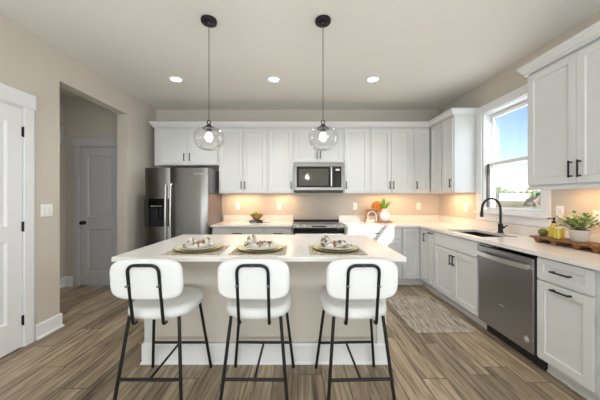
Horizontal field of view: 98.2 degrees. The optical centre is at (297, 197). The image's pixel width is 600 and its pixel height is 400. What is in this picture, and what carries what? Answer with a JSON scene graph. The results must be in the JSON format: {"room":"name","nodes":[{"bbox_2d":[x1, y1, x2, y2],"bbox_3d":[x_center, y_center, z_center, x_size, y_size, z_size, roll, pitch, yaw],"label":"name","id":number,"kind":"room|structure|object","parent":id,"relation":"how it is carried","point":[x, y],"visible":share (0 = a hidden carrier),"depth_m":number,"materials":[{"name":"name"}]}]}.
{"room":"kitchen","nodes":[
{"label":"kitchen","id":0,"kind":"room"},
{"bbox_2d":[60,95,64,277],"bbox_3d":[-3.540,-0.100,2.390,0.140,2.820,2.980,0,0,0],"label":"wall","id":1,"kind":"structure","parent":0,"point":[62,98],"depth_m":3.83,"materials":[{"name":"beige paint"}]},
{"bbox_2d":[60,276,72,287],"bbox_3d":[-3.413,1.240,2.440,0.115,0.140,2.880,0,0,0],"label":"baseboard","id":2,"kind":"structure","parent":1,"relation":"attached to","point":[67,280],"depth_m":3.86,"materials":[{"name":"white paint"}]},
{"bbox_2d":[0,12,156,340],"bbox_3d":[-2.490,-0.100,1.125,0.140,2.820,6.650,0,0,0],"label":"wall","id":3,"kind":"structure","parent":0,"point":[29,64],"depth_m":2.58,"materials":[{"name":"beige paint"}]},
{"bbox_2d":[0,83,35,357],"bbox_3d":[-2.468,0.190,1.890,0.144,2.240,0.988,0,0,0],"label":"door","id":4,"kind":"structure","parent":3,"relation":"in","point":[16,122],"depth_m":2.23,"materials":[{"name":"white paint"}]},
{"bbox_2d":[41,204,52,216],"bbox_3d":[-2.414,0.120,2.500,0.010,0.120,0.120,0,0,0],"label":"light switch","id":5,"kind":"object","parent":3,"relation":"attached to","point":[46,209],"visible":1,"depth_m":2.50,"materials":[{"name":"white plastic"}]},
{"bbox_2d":[35,313,64,340],"bbox_3d":[-2.477,1.240,2.527,0.166,0.140,0.278,0,0,0],"label":"baseboard","id":6,"kind":"structure","parent":3,"relation":"attached to","point":[42,329],"depth_m":2.51,"materials":[{"name":"white paint"}]},
{"bbox_2d":[65,97,116,285],"bbox_3d":[-3.085,-0.100,3.950,1.050,2.820,0.140,0,0,0],"label":"wall","id":7,"kind":"structure","parent":0,"point":[83,117],"depth_m":3.88,"materials":[{"name":"beige paint"}]},
{"bbox_2d":[72,137,116,285],"bbox_3d":[-2.953,0.205,3.904,0.803,2.210,0.193,0,0,0],"label":"door","id":8,"kind":"structure","parent":7,"relation":"in","point":[94,158],"depth_m":3.88,"materials":[{"name":"grey paint"}]},
{"bbox_2d":[0,285,586,399],"bbox_3d":[-0.910,1.370,1.125,6.980,0.120,6.930,0,0,0],"label":"floor","id":9,"kind":"structure","parent":0,"point":[79,360],"depth_m":1.95,"materials":[{"name":"brown wood"}]},
{"bbox_2d":[110,259,211,399],"bbox_3d":[-0.898,0.836,1.756,0.471,0.951,0.534,0,0,0],"label":"bar stool","id":10,"kind":"object","parent":9,"relation":"on","point":[156,286],"visible":1,"depth_m":1.54,"materials":[{"name":"white fabric"}]},
{"bbox_2d":[144,168,221,245],"bbox_3d":[-1.742,0.435,4.024,0.895,1.750,0.792,0,0,0],"label":"refrigerator","id":11,"kind":"object","parent":9,"relation":"on","point":[177,201],"visible":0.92,"depth_m":3.70,"materials":[{"name":"grey metal"}]},
{"bbox_2d":[212,227,263,234],"bbox_3d":[-0.890,0.869,4.117,0.760,0.882,0.658,0,0,0],"label":"base cabinet","id":12,"kind":"object","parent":9,"relation":"on","point":[215,230],"visible":0.15,"depth_m":3.82,"materials":[{"name":"white paint"}]},
{"bbox_2d":[210,221,292,226],"bbox_3d":[-0.682,0.411,4.120,1.205,0.031,0.659,0,0,0],"label":"countertop","id":13,"kind":"structure","parent":12,"relation":"on","point":[223,223],"depth_m":3.88,"materials":[{"name":"white stone"}]},
{"bbox_3d":[-0.728,0.377,4.220,0.104,0.036,0.150,0,0,-2],"label":"book","id":14,"kind":"object","parent":13,"relation":"on","visible":0},
{"bbox_2d":[249,214,263,219],"bbox_3d":[-0.672,0.310,4.220,0.244,0.098,0.244,0,0,0],"label":"fruit bowl","id":15,"kind":"object","parent":14,"relation":"on","point":[255,217],"visible":0.87,"depth_m":4.15,"materials":[{"name":"brown wood"}]},
{"bbox_2d":[217,259,294,399],"bbox_3d":[-0.262,0.836,1.756,0.471,0.951,0.534,0,0,0],"label":"bar stool","id":16,"kind":"object","parent":9,"relation":"on","point":[254,288],"visible":1,"depth_m":1.53,"materials":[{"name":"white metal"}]},
{"bbox_2d":[140,262,387,364],"bbox_3d":[-0.260,0.869,2.406,1.960,0.882,0.728,0,0,0],"label":"kitchen island","id":17,"kind":"object","parent":9,"relation":"on","point":[307,279],"visible":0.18,"depth_m":2.07,"materials":[{"name":"beige paint"}]},
{"bbox_2d":[111,235,405,261],"bbox_3d":[-0.262,0.412,2.281,1.980,0.032,1.078,0,0,0],"label":"island countertop","id":18,"kind":"structure","parent":17,"relation":"on","point":[297,249],"depth_m":1.93,"materials":[{"name":"white stone"}]},
{"bbox_2d":[161,245,229,254],"bbox_3d":[-0.755,0.394,1.975,0.400,0.004,0.340,0,0,-2],"label":"placemat","id":19,"kind":"object","parent":18,"relation":"on","point":[220,250],"visible":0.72,"depth_m":1.87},
{"bbox_2d":[174,243,222,251],"bbox_3d":[-0.755,0.381,1.985,0.350,0.020,0.350,0,0,0],"label":"charger plate","id":20,"kind":"object","parent":19,"relation":"on","point":[218,246],"visible":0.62,"depth_m":1.92,"materials":[{"name":"gold ceramic"}]},
{"bbox_2d":[180,243,216,249],"bbox_3d":[-0.755,0.375,1.985,0.264,0.021,0.264,0,0,0],"label":"dinner plate","id":21,"kind":"object","parent":20,"relation":"on","point":[202,246],"visible":0.86,"depth_m":2.00,"materials":[{"name":"white ceramic"}]},
{"bbox_2d":[183,236,214,246],"bbox_3d":[-0.763,0.335,1.990,0.227,0.083,0.149,0,0,-29],"label":"napkin","id":22,"kind":"object","parent":21,"relation":"on","point":[191,241],"visible":1,"depth_m":1.97,"materials":[{"name":"beige fabric"}]},
{"bbox_2d":[228,245,287,254],"bbox_3d":[-0.285,0.394,1.975,0.400,0.004,0.340,0,0,0],"label":"placemat","id":23,"kind":"object","parent":18,"relation":"on","point":[283,250],"visible":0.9,"depth_m":1.87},
{"bbox_2d":[237,243,283,251],"bbox_3d":[-0.285,0.381,1.985,0.350,0.020,0.350,0,0,0],"label":"charger plate","id":24,"kind":"object","parent":23,"relation":"on","point":[280,246],"visible":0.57,"depth_m":1.92,"materials":[{"name":"gold ceramic"}]},
{"bbox_2d":[243,243,277,249],"bbox_3d":[-0.285,0.375,1.985,0.264,0.021,0.264,0,0,0],"label":"dinner plate","id":25,"kind":"object","parent":24,"relation":"on","point":[253,246],"visible":0.85,"depth_m":2.00,"materials":[{"name":"white ceramic"}]},
{"bbox_2d":[244,235,274,246],"bbox_3d":[-0.290,0.331,1.983,0.228,0.091,0.153,0,0,17],"label":"napkin","id":26,"kind":"object","parent":25,"relation":"on","point":[253,239],"visible":1,"depth_m":1.97,"materials":[{"name":"beige fabric"}]},
{"bbox_2d":[308,245,367,254],"bbox_3d":[0.285,0.394,1.975,0.400,0.004,0.340,0,0,0],"label":"placemat","id":27,"kind":"object","parent":18,"relation":"on","point":[312,250],"visible":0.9,"depth_m":1.87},
{"bbox_2d":[312,244,358,251],"bbox_3d":[0.285,0.381,1.985,0.350,0.020,0.350,0,0,0],"label":"charger plate","id":28,"kind":"object","parent":27,"relation":"on","point":[315,246],"visible":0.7,"depth_m":1.92,"materials":[{"name":"gold ceramic"}]},
{"bbox_2d":[318,243,352,249],"bbox_3d":[0.285,0.375,1.985,0.264,0.021,0.264,0,0,0],"label":"dinner plate","id":29,"kind":"object","parent":28,"relation":"on","point":[330,246],"visible":0.77,"depth_m":2.00,"materials":[{"name":"white ceramic"}]},
{"bbox_2d":[318,235,351,246],"bbox_3d":[0.281,0.331,1.984,0.228,0.091,0.153,0,0,-9],"label":"napkin","id":30,"kind":"object","parent":29,"relation":"on","point":[326,240],"visible":1,"depth_m":1.96,"materials":[{"name":"beige fabric"}]},
{"bbox_2d":[264,227,292,234],"bbox_3d":[-0.293,0.869,4.117,0.431,0.882,0.658,0,0,0],"label":"base cabinet","id":31,"kind":"object","parent":9,"relation":"on","point":[267,230],"visible":0.2,"depth_m":3.82,"materials":[{"name":"white paint"}]},
{"bbox_2d":[293,219,345,234],"bbox_3d":[0.307,0.837,4.064,0.760,0.946,0.721,0,0,0],"label":"range","id":32,"kind":"object","parent":9,"relation":"on","point":[300,226],"visible":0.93,"depth_m":3.76,"materials":[{"name":"grey metal"}]},
{"bbox_2d":[293,219,343,223],"bbox_3d":[0.307,0.387,4.107,0.760,0.045,0.634,0,0,0],"label":"cooktop","id":33,"kind":"object","parent":32,"relation":"in","point":[296,221],"depth_m":4.23,"materials":[{"name":"black glass"}]},
{"bbox_2d":[315,259,397,399],"bbox_3d":[0.373,0.836,1.756,0.471,0.951,0.534,0,0,-2],"label":"bar stool","id":34,"kind":"object","parent":9,"relation":"on","point":[355,288],"visible":1,"depth_m":1.53,"materials":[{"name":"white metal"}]},
{"bbox_2d":[345,227,401,284],"bbox_3d":[1.111,0.869,4.117,0.838,0.882,0.658,0,0,0],"label":"base cabinet","id":35,"kind":"object","parent":9,"relation":"on","point":[391,237],"visible":0.27,"depth_m":3.82,"materials":[{"name":"white paint"}]},
{"bbox_2d":[400,227,435,292],"bbox_3d":[1.974,0.869,4.003,0.885,0.882,0.886,0,0,0],"label":"base cabinet","id":36,"kind":"object","parent":9,"relation":"on","point":[415,240],"visible":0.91,"depth_m":3.82,"materials":[{"name":"white paint"}]},
{"bbox_2d":[340,221,599,270],"bbox_3d":[1.556,0.411,2.700,1.725,0.031,3.499,0,0,0],"label":"countertop","id":37,"kind":"structure","parent":36,"relation":"on","point":[589,259],"depth_m":2.42,"materials":[{"name":"white stone"}]},
{"bbox_2d":[461,232,500,236],"bbox_3d":[2.060,0.524,2.960,0.404,0.192,0.664,0,0,0],"label":"sink","id":38,"kind":"object","parent":37,"relation":"in","point":[470,233],"visible":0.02,"depth_m":3.21,"materials":[{"name":"black"}]},
{"bbox_2d":[480,197,507,232],"bbox_3d":[2.205,0.195,2.924,0.260,0.402,0.132,0,0,0],"label":"faucet","id":39,"kind":"object","parent":37,"relation":"on","point":[501,227],"visible":0.99,"depth_m":2.95,"materials":[{"name":"black metal"}]},
{"bbox_2d":[530,235,599,253],"bbox_3d":[2.210,0.368,2.005,0.170,0.055,0.770,0,0,0],"label":"board","id":40,"kind":"object","parent":37,"relation":"on","point":[594,246],"visible":0.98,"depth_m":2.07,"materials":[{"name":"brown wood"}]},
{"bbox_2d":[538,229,547,235],"bbox_3d":[2.201,0.307,2.333,0.073,0.066,0.074,0,0,0],"label":"moss ball","id":41,"kind":"object","parent":40,"relation":"on","point":[543,232],"visible":0.98,"depth_m":2.31,"materials":[{"name":"green plant"}]},
{"bbox_2d":[547,217,558,237],"bbox_3d":[2.202,0.254,2.250,0.090,0.172,0.060,0,0,0],"label":"soap bottle","id":42,"kind":"object","parent":40,"relation":"on","point":[551,227],"visible":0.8,"depth_m":2.25,"materials":[{"name":"yellow"}]},
{"bbox_2d":[553,227,564,238],"bbox_3d":[2.185,0.292,2.178,0.062,0.096,0.056,0,0,0],"label":"jar","id":43,"kind":"object","parent":40,"relation":"on","point":[558,232],"visible":1,"depth_m":2.15,"materials":[{"name":"yellow glass"}]},
{"bbox_2d":[554,210,599,241],"bbox_3d":[2.206,0.220,2.042,0.280,0.240,0.303,0,0,0],"label":"potted plant","id":44,"kind":"object","parent":40,"relation":"on","point":[580,234],"visible":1,"depth_m":2.02,"materials":[{"name":"green plant"}]},
{"bbox_3d":[1.314,0.386,4.270,0.430,0.018,0.140,0,0,0],"label":"serving tray","id":45,"kind":"object","parent":37,"relation":"on","visible":0},
{"bbox_2d":[365,209,377,220],"bbox_3d":[1.198,0.277,4.240,0.210,0.200,0.070,0,0,0],"label":"arched frame","id":46,"kind":"object","parent":45,"relation":"on","point":[370,214],"visible":1,"depth_m":4.22,"materials":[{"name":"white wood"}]},
{"bbox_2d":[368,216,374,220],"bbox_3d":[1.198,0.334,4.229,0.116,0.085,0.008,0,0,0],"label":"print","id":47,"kind":"object","parent":46,"relation":"attached to","point":[370,218],"depth_m":4.23},
{"bbox_2d":[372,201,381,220],"bbox_3d":[1.319,0.214,4.329,0.184,0.328,0.048,0,0,0],"label":"round board","id":48,"kind":"object","parent":45,"relation":"on","point":[375,205],"visible":0.65,"depth_m":4.32,"materials":[{"name":"orange wood"}]},
{"bbox_2d":[378,197,392,220],"bbox_3d":[1.422,0.178,4.250,0.287,0.397,0.190,0,0,0],"label":"vase","id":49,"kind":"object","parent":45,"relation":"on","point":[384,215],"visible":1,"depth_m":4.21,"materials":[{"name":"white ceramic"}]},
{"bbox_2d":[386,296,477,332],"bbox_3d":[1.440,1.305,2.990,0.620,0.008,0.940,0,0,0],"label":"rug","id":50,"kind":"object","parent":9,"relation":"on","point":[422,314],"visible":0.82,"depth_m":2.85,"materials":[{"name":"beige fabric"}]},
{"bbox_2d":[428,230,440,296],"bbox_3d":[2.087,0.869,3.498,0.658,0.882,0.123,0,0,0],"label":"base cabinet","id":51,"kind":"object","parent":9,"relation":"on","point":[431,233],"visible":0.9,"depth_m":3.51,"materials":[{"name":"white paint"}]},
{"bbox_2d":[434,231,486,328],"bbox_3d":[2.087,0.869,3.013,0.658,0.882,0.850,0,0,0],"label":"base cabinet","id":52,"kind":"object","parent":9,"relation":"on","point":[456,259],"visible":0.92,"depth_m":2.92,"materials":[{"name":"white paint"}]},
{"bbox_2d":[477,243,547,370],"bbox_3d":[2.047,0.872,2.276,0.625,0.876,0.608,0,0,0],"label":"dishwasher","id":53,"kind":"object","parent":9,"relation":"on","point":[508,278],"visible":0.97,"depth_m":2.20,"materials":[{"name":"silver metal"}]},
{"bbox_2d":[537,256,599,399],"bbox_3d":[2.087,0.869,1.757,0.658,0.882,0.410,0,0,0],"label":"base cabinet","id":54,"kind":"object","parent":9,"relation":"on","point":[568,295],"visible":1,"depth_m":1.73,"materials":[{"name":"white paint"}]},
{"bbox_2d":[157,110,438,221],"bbox_3d":[0.010,-0.100,4.520,5.140,2.820,0.140,0,0,0],"label":"wall","id":55,"kind":"structure","parent":0,"point":[299,205],"depth_m":4.45,"materials":[{"name":"beige paint"}]},
{"bbox_2d":[155,128,218,167],"bbox_3d":[-1.774,-0.825,4.268,1.023,0.610,0.360,0,0,0],"label":"upper cabinet","id":56,"kind":"object","parent":55,"relation":"attached to","point":[174,147],"visible":0.95,"depth_m":4.13,"materials":[{"name":"white paint"}]},
{"bbox_2d":[149,108,477,127],"bbox_3d":[0.039,-1.159,3.940,4.817,0.087,0.665,0,0,4],"label":"crown molding","id":57,"kind":"structure","parent":56,"relation":"attached to","point":[450,112],"depth_m":4.08,"materials":[{"name":"white paint"}]},
{"bbox_2d":[219,128,268,193],"bbox_3d":[-0.872,-0.603,4.268,0.777,1.055,0.360,0,0,0],"label":"upper cabinet","id":58,"kind":"object","parent":55,"relation":"attached to","point":[243,153],"visible":1,"depth_m":4.13,"materials":[{"name":"white paint"}]},
{"bbox_2d":[223,215,292,220],"bbox_3d":[-0.675,0.345,4.438,1.190,0.102,0.020,0,0,0],"label":"backsplash","id":59,"kind":"structure","parent":55,"relation":"attached to","point":[225,217],"depth_m":4.43,"materials":[{"name":"white stone"}]},
{"bbox_2d":[268,128,293,193],"bbox_3d":[-0.274,-0.603,4.268,0.417,1.055,0.360,0,0,0],"label":"upper cabinet","id":60,"kind":"object","parent":55,"relation":"attached to","point":[280,140],"visible":1,"depth_m":4.13,"materials":[{"name":"white paint"}]},
{"bbox_2d":[294,128,342,162],"bbox_3d":[0.326,-0.843,4.268,0.780,0.575,0.360,0,0,0],"label":"upper cabinet","id":61,"kind":"object","parent":55,"relation":"attached to","point":[303,152],"visible":0.91,"depth_m":4.13,"materials":[{"name":"white paint"}]},
{"bbox_2d":[294,163,343,192],"bbox_3d":[0.325,-0.320,4.224,0.772,0.464,0.444,0,0,0],"label":"microwave","id":62,"kind":"object","parent":61,"relation":"attached to","point":[308,177],"visible":1,"depth_m":4.05,"materials":[{"name":"silver metal"}]},
{"bbox_2d":[352,203,356,209],"bbox_3d":[0.968,0.140,4.445,0.072,0.116,0.009,0,0,0],"label":"outlet","id":63,"kind":"object","parent":55,"relation":"attached to","point":[354,205],"visible":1,"depth_m":4.44,"materials":[{"name":"white plastic"}]},
{"bbox_2d":[340,128,369,193],"bbox_3d":[0.929,-0.603,4.268,0.424,1.055,0.360,0,0,0],"label":"upper cabinet","id":64,"kind":"object","parent":55,"relation":"attached to","point":[356,141],"visible":0.99,"depth_m":4.13,"materials":[{"name":"white paint"}]},
{"bbox_2d":[366,128,411,193],"bbox_3d":[1.482,-0.603,4.268,0.680,1.055,0.360,0,0,0],"label":"upper cabinet","id":65,"kind":"object","parent":55,"relation":"attached to","point":[390,148],"visible":0.99,"depth_m":4.13,"materials":[{"name":"white paint"}]},
{"bbox_2d":[407,128,429,193],"bbox_3d":[1.955,-0.603,4.268,0.262,1.055,0.360,0,0,0],"label":"upper cabinet","id":66,"kind":"object","parent":55,"relation":"attached to","point":[420,136],"visible":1,"depth_m":4.13,"materials":[{"name":"white paint"}]},
{"bbox_2d":[0,0,599,109],"bbox_3d":[-0.910,-1.570,1.125,6.980,0.120,6.930,0,0,0],"label":"ceiling","id":67,"kind":"structure","parent":0,"point":[425,54],"depth_m":2.56,"materials":[{"name":"white paint"}]},
{"bbox_2d":[168,76,183,82],"bbox_3d":[-1.548,-1.505,3.300,0.184,0.010,0.184,0,0,0],"label":"recessed light","id":68,"kind":"object","parent":67,"relation":"in","point":[177,79],"visible":1,"depth_m":3.30,"materials":[{"name":"white paint"}]},
{"bbox_2d":[193,15,223,150],"bbox_3d":[-0.755,-0.956,2.205,0.252,1.107,0.252,0,0,0],"label":"pendant light","id":69,"kind":"object","parent":67,"relation":"hanging from","point":[209,21],"visible":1,"depth_m":2.19,"materials":[{"name":"black metal"}]},
{"bbox_2d":[267,76,280,82],"bbox_3d":[-0.305,-1.505,3.300,0.184,0.010,0.184,0,0,0],"label":"recessed light","id":70,"kind":"object","parent":67,"relation":"in","point":[274,79],"visible":1,"depth_m":3.30,"materials":[{"name":"white"}]},
{"bbox_2d":[308,15,337,150],"bbox_3d":[0.212,-0.956,2.205,0.252,1.107,0.252,0,0,0],"label":"pendant light","id":71,"kind":"object","parent":67,"relation":"hanging from","point":[322,21],"visible":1,"depth_m":2.19,"materials":[{"name":"black metal"}]},
{"bbox_2d":[366,76,380,82],"bbox_3d":[0.952,-1.505,3.300,0.184,0.010,0.184,0,0,0],"label":"recessed light","id":72,"kind":"object","parent":67,"relation":"in","point":[371,79],"visible":1,"depth_m":3.30,"materials":[{"name":"white"}]},
{"bbox_2d":[439,10,599,234],"bbox_3d":[2.500,-0.100,1.125,0.160,2.820,6.650,0,0,0],"label":"wall","id":73,"kind":"structure","parent":0,"point":[508,80],"depth_m":2.87,"materials":[{"name":"beige paint"}]},
{"bbox_2d":[423,115,475,193],"bbox_3d":[2.238,-0.603,3.978,0.360,1.055,0.935,0,0,0],"label":"upper cabinet","id":74,"kind":"object","parent":73,"relation":"attached to","point":[453,139],"visible":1,"depth_m":3.52,"materials":[{"name":"white paint"}]},
{"bbox_2d":[464,204,467,211],"bbox_3d":[2.415,0.140,3.740,0.009,0.116,0.072,0,0,0],"label":"outlet","id":75,"kind":"object","parent":73,"relation":"attached to","point":[465,205],"visible":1,"depth_m":3.73,"materials":[{"name":"white plastic"}]},
{"bbox_2d":[339,215,599,242],"bbox_3d":[1.556,0.345,2.699,1.724,0.102,3.498,0,0,0],"label":"backsplash","id":76,"kind":"structure","parent":73,"relation":"attached to","point":[511,228],"depth_m":3.61,"materials":[{"name":"white stone"}]},
{"bbox_2d":[474,84,551,227],"bbox_3d":[2.477,-0.454,2.993,0.203,1.483,1.055,0,0,0],"label":"window","id":77,"kind":"structure","parent":73,"relation":"in","point":[489,119],"depth_m":3.27,"materials":[{"name":"white paint"}]},
{"bbox_2d":[516,21,599,76],"bbox_3d":[2.230,-1.159,1.976,0.376,0.087,0.912,0,0,0],"label":"crown molding","id":78,"kind":"structure","parent":73,"relation":"attached to","point":[592,32],"depth_m":2.02,"materials":[{"name":"white paint"}]},
{"bbox_2d":[556,206,563,217],"bbox_3d":[2.415,0.130,2.400,0.009,0.116,0.072,0,0,0],"label":"outlet","id":79,"kind":"object","parent":73,"relation":"attached to","point":[559,209],"visible":0.82,"depth_m":2.39,"materials":[{"name":"white plastic"}]},
{"bbox_2d":[557,208,560,215],"bbox_3d":[2.412,0.130,2.400,0.003,0.068,0.036,0,0,0],"label":"socket","id":80,"kind":"object","parent":79,"relation":"attached to","point":[558,209],"depth_m":2.40,"materials":[{"name":"white plastic"}]},
{"bbox_2d":[527,37,599,189],"bbox_3d":[2.238,-0.600,1.952,0.360,1.060,0.864,0,0,0],"label":"upper cabinet","id":81,"kind":"object","parent":73,"relation":"attached to","point":[564,94],"visible":1,"depth_m":2.03,"materials":[{"name":"white paint"}]},
{"bbox_2d":[593,210,599,224],"bbox_3d":[2.415,0.160,2.095,0.009,0.116,0.072,0,0,0],"label":"outlet","id":82,"kind":"object","parent":73,"relation":"attached to","point":[594,212],"visible":0.64,"depth_m":2.10,"materials":[{"name":"white plastic"}]},
{"label":"outside","id":83,"kind":"structure","parent":0,"visible":0},
{"bbox_2d":[495,201,540,208],"bbox_3d":[201.500,1.920,190.000,397.000,0.020,420.000,0,0,0],"label":"ground","id":84,"kind":"structure","parent":83,"point":[505,204],"depth_m":66.21,"materials":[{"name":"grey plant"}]},
{"bbox_2d":[495,187,501,192],"bbox_3d":[174.411,-4.127,227.773,8.024,12.073,5.399,0,0,0],"label":"tree","id":85,"kind":"object","parent":84,"relation":"on","point":[497,190],"visible":0.43,"depth_m":226.65,"materials":[{"name":"green plant"}]},
{"bbox_2d":[495,193,528,200],"bbox_3d":[149.825,-1.015,191.250,21.600,5.850,23.850,0,0,0],"label":"building","id":86,"kind":"structure","parent":84,"relation":"on","point":[499,196],"depth_m":180.02,"materials":[{"name":"silver metal"}]},
{"bbox_2d":[525,190,535,196],"bbox_3d":[203.386,-2.414,228.133,7.605,8.647,5.014,0,0,0],"label":"tree","id":87,"kind":"object","parent":84,"relation":"on","point":[533,193],"visible":0.59,"depth_m":226.85,"materials":[{"name":"green plant"}]},
{"bbox_2d":[523,195,540,206],"bbox_3d":[56.400,0.556,59.978,6.929,2.708,6.980,0,0,0],"label":"dirt mound","id":88,"kind":"object","parent":84,"relation":"on","point":[531,201],"visible":0.33,"depth_m":59.68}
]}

